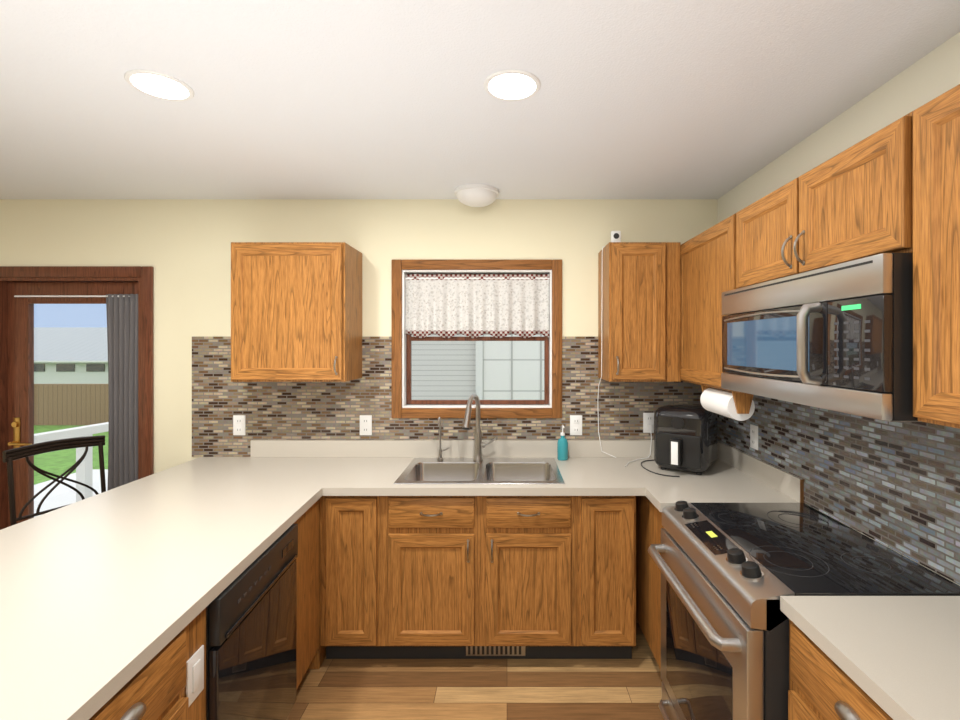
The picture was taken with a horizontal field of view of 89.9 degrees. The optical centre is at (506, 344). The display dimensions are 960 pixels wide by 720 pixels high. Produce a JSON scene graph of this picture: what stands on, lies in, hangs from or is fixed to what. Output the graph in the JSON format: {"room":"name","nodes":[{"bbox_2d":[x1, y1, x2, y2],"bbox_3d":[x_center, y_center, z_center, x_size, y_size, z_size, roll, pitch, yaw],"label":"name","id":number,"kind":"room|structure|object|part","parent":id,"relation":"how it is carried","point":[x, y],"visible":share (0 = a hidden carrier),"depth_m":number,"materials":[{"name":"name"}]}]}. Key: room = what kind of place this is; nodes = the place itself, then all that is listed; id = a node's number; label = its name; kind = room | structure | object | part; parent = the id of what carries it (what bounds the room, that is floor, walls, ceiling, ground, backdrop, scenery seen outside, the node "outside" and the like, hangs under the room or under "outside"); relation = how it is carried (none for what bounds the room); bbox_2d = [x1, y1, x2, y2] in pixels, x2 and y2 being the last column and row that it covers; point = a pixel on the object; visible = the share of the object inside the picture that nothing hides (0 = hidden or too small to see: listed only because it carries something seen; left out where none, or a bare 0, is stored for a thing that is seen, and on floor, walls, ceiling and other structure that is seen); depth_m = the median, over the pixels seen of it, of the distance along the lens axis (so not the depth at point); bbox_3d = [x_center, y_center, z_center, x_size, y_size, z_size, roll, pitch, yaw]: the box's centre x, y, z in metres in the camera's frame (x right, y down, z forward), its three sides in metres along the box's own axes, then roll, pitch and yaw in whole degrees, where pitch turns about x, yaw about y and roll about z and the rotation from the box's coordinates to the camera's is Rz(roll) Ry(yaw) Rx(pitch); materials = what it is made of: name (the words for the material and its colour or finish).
{"room":"kitchen","nodes":[
{"label":"kitchen","id":0,"kind":"room"},
{"bbox_2d":[0,199,715,473],"bbox_3d":[-1.670,0.355,2.930,5.820,2.440,0.160,0,0,0],"label":"wall","id":1,"kind":"structure","parent":0,"point":[182,248],"depth_m":2.85,"materials":[{"name":"beige paint"}]},
{"bbox_2d":[8,282,137,526],"bbox_3d":[-2.590,0.567,2.873,0.816,1.889,0.102,0,0,0],"label":"patio door","id":2,"kind":"structure","parent":1,"relation":"in","point":[21,363],"depth_m":2.88,"materials":[{"name":"brown wood"}]},
{"bbox_2d":[14,294,137,490],"bbox_3d":[-2.552,0.411,2.860,0.764,1.427,0.038,0,0,0],"label":"door curtain","id":3,"kind":"object","parent":2,"relation":"hanging from","point":[122,325],"visible":0.83,"depth_m":2.85,"materials":[{"name":"grey fabric"}]},
{"bbox_2d":[0,266,153,529],"bbox_3d":[-2.590,0.535,2.920,0.990,2.000,0.180,0,0,0],"label":"door frame","id":4,"kind":"structure","parent":1,"relation":"attached to","point":[143,276],"depth_m":2.83,"materials":[{"name":"brown wood"}]},
{"bbox_2d":[231,242,361,381],"bbox_3d":[-1.161,-0.175,2.670,0.607,0.740,0.358,0,0,0],"label":"upper cabinet","id":5,"kind":"object","parent":1,"relation":"attached to","point":[296,311],"visible":1,"depth_m":2.53,"materials":[{"name":"brown wood"}]},
{"bbox_2d":[192,337,702,456],"bbox_3d":[-0.312,0.306,2.847,3.112,0.712,0.006,0,0,0],"label":"tile","id":6,"kind":"structure","parent":1,"relation":"attached to","point":[302,410],"depth_m":2.84,"materials":[{"name":"multicoloured tile"}]},
{"bbox_2d":[233,415,245,434],"bbox_3d":[-1.584,0.475,2.840,0.072,0.118,0.008,0,0,0],"label":"electrical outlet","id":7,"kind":"object","parent":6,"relation":"attached to","point":[239,424],"visible":1,"depth_m":2.84,"materials":[{"name":"white plastic"}]},
{"bbox_2d":[360,415,371,434],"bbox_3d":[-0.836,0.475,2.840,0.072,0.118,0.008,0,0,0],"label":"electrical outlet","id":8,"kind":"object","parent":6,"relation":"attached to","point":[365,424],"visible":1,"depth_m":2.84,"materials":[{"name":"white plastic"}]},
{"bbox_2d":[570,415,581,434],"bbox_3d":[0.409,0.475,2.840,0.072,0.118,0.008,0,0,0],"label":"electrical outlet","id":9,"kind":"object","parent":6,"relation":"attached to","point":[575,424],"visible":1,"depth_m":2.84,"materials":[{"name":"white plastic"}]},
{"bbox_2d":[643,413,653,432],"bbox_3d":[0.842,0.460,2.829,0.072,0.118,0.030,0,0,0],"label":"electrical outlet","id":10,"kind":"object","parent":6,"relation":"attached to","point":[648,422],"visible":0.85,"depth_m":2.84,"materials":[{"name":"white plastic"}]},
{"bbox_2d":[625,430,651,466],"bbox_3d":[0.744,0.580,2.713,0.208,0.161,0.227,0,0,0],"label":"cord","id":11,"kind":"object","parent":10,"relation":"attached to","point":[643,458],"visible":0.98,"depth_m":2.80,"materials":[{"name":"white plastic"}]},
{"bbox_2d":[392,260,561,417],"bbox_3d":[-0.178,-0.036,2.911,1.008,0.938,0.158,0,0,0],"label":"window","id":12,"kind":"structure","parent":1,"relation":"in","point":[401,408],"depth_m":2.83,"materials":[{"name":"brown wood"}]},
{"bbox_3d":[-0.178,-0.036,2.925,0.864,0.794,0.030,0,0,0],"label":"window sash","id":13,"kind":"part","parent":12,"relation":"part of","materials":[{"name":"white plastic"}]},
{"bbox_2d":[405,274,549,337],"bbox_3d":[-0.178,-0.233,2.884,0.870,0.384,0.045,0,0,0],"label":"valance curtain","id":14,"kind":"object","parent":12,"relation":"hanging from","point":[472,305],"visible":0.98,"depth_m":2.88,"materials":[{"name":"fabric"}]},
{"bbox_2d":[598,242,680,381],"bbox_3d":[0.731,-0.175,2.670,0.380,0.740,0.358,0,0,0],"label":"upper cabinet","id":15,"kind":"object","parent":1,"relation":"attached to","point":[639,303],"visible":1,"depth_m":2.53,"materials":[{"name":"brown wood"}]},
{"bbox_2d":[611,231,620,241],"bbox_3d":[0.602,-0.588,2.660,0.052,0.085,0.044,0,0,0],"label":"wifi cam","id":16,"kind":"object","parent":15,"relation":"on","point":[615,236],"visible":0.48,"depth_m":2.64,"materials":[{"name":"white plastic"}]},
{"bbox_2d":[598,246,615,457],"bbox_3d":[0.585,0.051,2.759,0.106,1.216,0.162,0,0,0],"label":"cord","id":17,"kind":"object","parent":16,"relation":"hanging from","point":[601,370],"visible":0.9,"depth_m":2.71,"materials":[{"name":"white plastic"}]},
{"bbox_2d":[286,619,663,719],"bbox_3d":[-1.675,1.580,-0.175,6.170,0.090,6.370,0,0,0],"label":"floor","id":18,"kind":"structure","parent":0,"point":[480,689],"depth_m":2.14,"materials":[{"name":"brown wood"}]},
{"bbox_2d":[2,435,105,525],"bbox_3d":[-2.183,1.019,2.463,0.453,1.033,0.434,0,0,20],"label":"bar stool","id":19,"kind":"object","parent":18,"relation":"on","point":[11,455],"visible":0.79,"depth_m":2.49,"materials":[{"name":"brown metal"}]},
{"bbox_2d":[89,608,205,719],"bbox_3d":[-1.109,1.118,1.030,0.630,0.833,0.560,0,0,-3],"label":"base cabinet","id":20,"kind":"object","parent":18,"relation":"on","point":[154,688],"depth_m":1.13,"materials":[{"name":"brown wood"}]},
{"bbox_2d":[0,484,351,719],"bbox_3d":[-1.277,0.682,1.185,1.080,0.037,2.070,0,0,0],"label":"countertop","id":21,"kind":"structure","parent":20,"relation":"on","point":[106,596],"depth_m":1.38,"materials":[{"name":"laminate"}]},
{"bbox_2d":[186,645,203,705],"bbox_3d":[-0.823,0.875,1.269,0.008,0.120,0.074,0,0,-3],"label":"outlet","id":22,"kind":"object","parent":20,"relation":"attached to","point":[194,675],"visible":0.81,"depth_m":1.26,"materials":[{"name":"white plastic"}]},
{"bbox_2d":[206,523,297,719],"bbox_3d":[-1.120,1.120,1.605,0.625,0.828,0.585,0,0,-3],"label":"dishwasher","id":23,"kind":"object","parent":18,"relation":"on","point":[251,642],"visible":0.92,"depth_m":1.56,"materials":[{"name":"grey"}]},
{"bbox_2d":[294,498,324,689],"bbox_3d":[-1.179,1.118,2.075,0.610,0.833,0.354,0,0,-3],"label":"base cabinet","id":24,"kind":"object","parent":18,"relation":"on","point":[309,652],"depth_m":2.12,"materials":[{"name":"brown wood"}]},
{"bbox_2d":[320,496,411,658],"bbox_3d":[-0.735,1.118,2.549,0.299,0.833,0.600,0,0,0],"label":"base cabinet","id":25,"kind":"object","parent":18,"relation":"on","point":[366,541],"depth_m":2.26,"materials":[{"name":"brown wood"}]},
{"bbox_2d":[560,496,635,658],"bbox_3d":[0.468,1.118,2.549,0.285,0.833,0.600,0,0,0],"label":"base cabinet","id":26,"kind":"object","parent":18,"relation":"on","point":[598,533],"depth_m":2.26,"materials":[{"name":"brown wood"}]},
{"bbox_2d":[636,496,663,669],"bbox_3d":[0.961,1.117,2.432,0.577,0.833,0.834,0,0,0],"label":"base cabinet","id":27,"kind":"object","parent":18,"relation":"on","point":[649,526],"visible":0.04,"depth_m":2.28,"materials":[{"name":"brown wood"}]},
{"bbox_2d":[127,440,767,495],"bbox_3d":[-0.284,0.632,2.534,3.066,0.137,0.629,0,0,0],"label":"countertop","id":28,"kind":"structure","parent":27,"relation":"on","point":[372,467],"depth_m":2.64,"materials":[{"name":"laminate"}]},
{"bbox_2d":[437,393,496,460],"bbox_3d":[-0.230,0.465,2.668,0.343,0.387,0.234,0,0,0],"label":"faucet","id":29,"kind":"object","parent":28,"relation":"on","point":[479,444],"visible":1,"depth_m":2.74,"materials":[{"name":"silver metal"}]},
{"bbox_2d":[393,458,564,483],"bbox_3d":[-0.133,0.751,2.545,0.821,0.185,0.516,0,0,0],"label":"sink","id":30,"kind":"object","parent":28,"relation":"in","point":[484,471],"visible":0.38,"depth_m":2.69,"materials":[{"name":"silver metal"}]},
{"bbox_2d":[557,425,567,460],"bbox_3d":[0.322,0.561,2.770,0.062,0.202,0.072,0,0,0],"label":"soap bottle","id":31,"kind":"object","parent":28,"relation":"on","point":[562,448],"visible":1,"depth_m":2.75,"materials":[{"name":"teal plastic"}]},
{"bbox_2d":[641,460,679,476],"bbox_3d":[0.799,0.659,2.578,0.134,0.005,0.350,0,0,0],"label":"cord","id":32,"kind":"object","parent":28,"relation":"on","point":[654,472],"visible":0.9,"depth_m":2.49,"materials":[{"name":"black plastic"}]},
{"bbox_2d":[654,403,717,474],"bbox_3d":[0.965,0.495,2.586,0.358,0.335,0.370,0,0,0],"label":"air fryer","id":33,"kind":"object","parent":28,"relation":"on","point":[686,437],"visible":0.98,"depth_m":2.45,"materials":[{"name":"black plastic"}]},
{"bbox_2d":[636,464,803,511],"bbox_3d":[0.931,0.632,2.115,0.636,0.137,0.209,0,0,0],"label":"countertop","id":34,"kind":"structure","parent":27,"relation":"on","point":[720,483],"depth_m":2.23,"materials":[{"name":"laminate"}]},
{"bbox_2d":[648,500,959,719],"bbox_3d":[0.905,1.084,1.643,0.674,0.901,0.734,0,0,0],"label":"range","id":35,"kind":"object","parent":18,"relation":"on","point":[731,573],"visible":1,"depth_m":1.50,"materials":[{"name":"grey metal"}]},
{"bbox_2d":[788,619,892,719],"bbox_3d":[0.975,1.117,0.734,0.548,0.833,1.068,0,0,0],"label":"base cabinet","id":36,"kind":"object","parent":18,"relation":"on","point":[823,685],"visible":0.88,"depth_m":1.12,"materials":[{"name":"brown wood"}]},
{"bbox_2d":[780,596,959,719],"bbox_3d":[0.986,0.682,0.710,0.527,0.037,1.119,0,0,0],"label":"countertop","id":37,"kind":"structure","parent":36,"relation":"on","point":[903,652],"depth_m":1.07,"materials":[{"name":"laminate"}]},
{"bbox_2d":[0,0,959,198],"bbox_3d":[-1.675,-0.915,-0.175,6.170,0.100,6.370,0,0,0],"label":"ceiling","id":38,"kind":"structure","parent":0,"point":[394,99],"depth_m":1.64,"materials":[{"name":"white paint"}]},
{"bbox_2d":[124,69,194,100],"bbox_3d":[-1.155,-0.862,1.600,0.190,0.006,0.190,0,0,0],"label":"recessed light","id":39,"kind":"object","parent":38,"relation":"in","point":[159,85],"visible":1,"depth_m":1.59,"materials":[{"name":"white plastic"}]},
{"bbox_2d":[455,184,498,206],"bbox_3d":[-0.170,-0.824,2.700,0.250,0.082,0.250,0,0,0],"label":"dome ceiling light","id":40,"kind":"object","parent":38,"relation":"attached to","point":[476,195],"visible":1,"depth_m":2.62,"materials":[{"name":"white glass"}]},
{"bbox_2d":[484,69,540,100],"bbox_3d":[0.017,-0.862,1.600,0.190,0.006,0.190,0,0,0],"label":"recessed light","id":41,"kind":"object","parent":38,"relation":"in","point":[512,85],"visible":1,"depth_m":1.59,"materials":[{"name":"white plastic"}]},
{"bbox_2d":[716,32,959,585],"bbox_3d":[1.330,0.355,-0.175,0.160,2.440,6.370,0,0,0],"label":"wall","id":42,"kind":"structure","parent":0,"point":[937,72],"depth_m":1.70,"materials":[{"name":"beige paint"}]},
{"bbox_2d":[681,215,742,392],"bbox_3d":[1.085,-0.175,2.282,0.325,0.740,0.675,0,0,0],"label":"upper cabinet","id":43,"kind":"object","parent":42,"relation":"attached to","point":[706,258],"depth_m":2.25,"materials":[{"name":"brown wood"}]},
{"bbox_2d":[700,385,754,420],"bbox_3d":[0.990,0.258,2.174,0.116,0.126,0.331,0,0,0],"label":"paper towel holder","id":44,"kind":"object","parent":43,"relation":"attached to","point":[735,405],"visible":1,"depth_m":2.05,"materials":[{"name":"white paper"}]},
{"bbox_2d":[733,116,904,289],"bbox_3d":[1.085,-0.380,1.524,0.325,0.330,0.839,0,0,0],"label":"upper cabinet","id":45,"kind":"object","parent":42,"relation":"attached to","point":[893,187],"depth_m":1.37,"materials":[{"name":"brown wood"}]},
{"bbox_2d":[721,253,919,421],"bbox_3d":[1.026,-0.017,1.525,0.434,0.392,0.834,0,0,0],"label":"over-the-range microwave","id":46,"kind":"object","parent":45,"relation":"attached to","point":[838,337],"visible":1,"depth_m":1.28,"materials":[{"name":"silver metal"}]},
{"bbox_2d":[717,395,959,584],"bbox_3d":[1.247,0.414,1.522,0.006,0.489,2.644,0,0,0],"label":"tile","id":47,"kind":"structure","parent":42,"relation":"attached to","point":[895,486],"depth_m":1.63,"materials":[{"name":"multicoloured tile"}]},
{"bbox_2d":[750,424,757,449],"bbox_3d":[1.240,0.462,2.410,0.008,0.118,0.072,0,0,0],"label":"electrical outlet","id":48,"kind":"object","parent":47,"relation":"attached to","point":[753,436],"visible":1,"depth_m":2.40,"materials":[{"name":"white plastic"}]},
{"bbox_2d":[905,84,959,428],"bbox_3d":[1.085,-0.185,0.891,0.325,0.720,0.428,0,0,0],"label":"upper cabinet","id":49,"kind":"object","parent":42,"relation":"attached to","point":[932,130],"depth_m":1.04,"materials":[{"name":"brown wood"}]},
{"label":"outside","id":50,"kind":"structure","parent":0,"visible":0},
{"bbox_2d":[34,425,107,484],"bbox_3d":[-10.000,2.400,31.510,100.000,0.050,56.980,0,0,0],"label":"lawn","id":51,"kind":"structure","parent":50,"point":[55,469],"depth_m":10.04,"materials":[{"name":"green plant"}]},
{"bbox_2d":[34,327,107,383],"bbox_3d":[-24.000,0.675,27.750,34.000,3.400,8.500,0,0,0],"label":"garage","id":52,"kind":"structure","parent":51,"relation":"on","point":[72,352],"depth_m":24.12,"materials":[{"name":"white"}]},
{"bbox_2d":[34,384,108,424],"bbox_3d":[-16.000,1.765,14.250,28.000,1.220,0.100,0,0,0],"label":"fence","id":53,"kind":"object","parent":51,"relation":"on","point":[85,412],"depth_m":14.20,"materials":[{"name":"brown wood"}]},
{"bbox_2d":[34,422,108,516],"bbox_3d":[-3.600,1.605,4.935,4.800,1.540,3.830,0,0,0],"label":"deck","id":54,"kind":"object","parent":51,"relation":"on","point":[84,474],"depth_m":4.94,"materials":[{"name":"white"}]},
{"bbox_2d":[412,334,543,399],"bbox_3d":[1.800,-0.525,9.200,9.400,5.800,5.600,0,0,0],"label":"window pane","id":55,"kind":"structure","parent":51,"relation":"on","point":[460,351],"depth_m":6.93,"materials":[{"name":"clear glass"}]}
]}

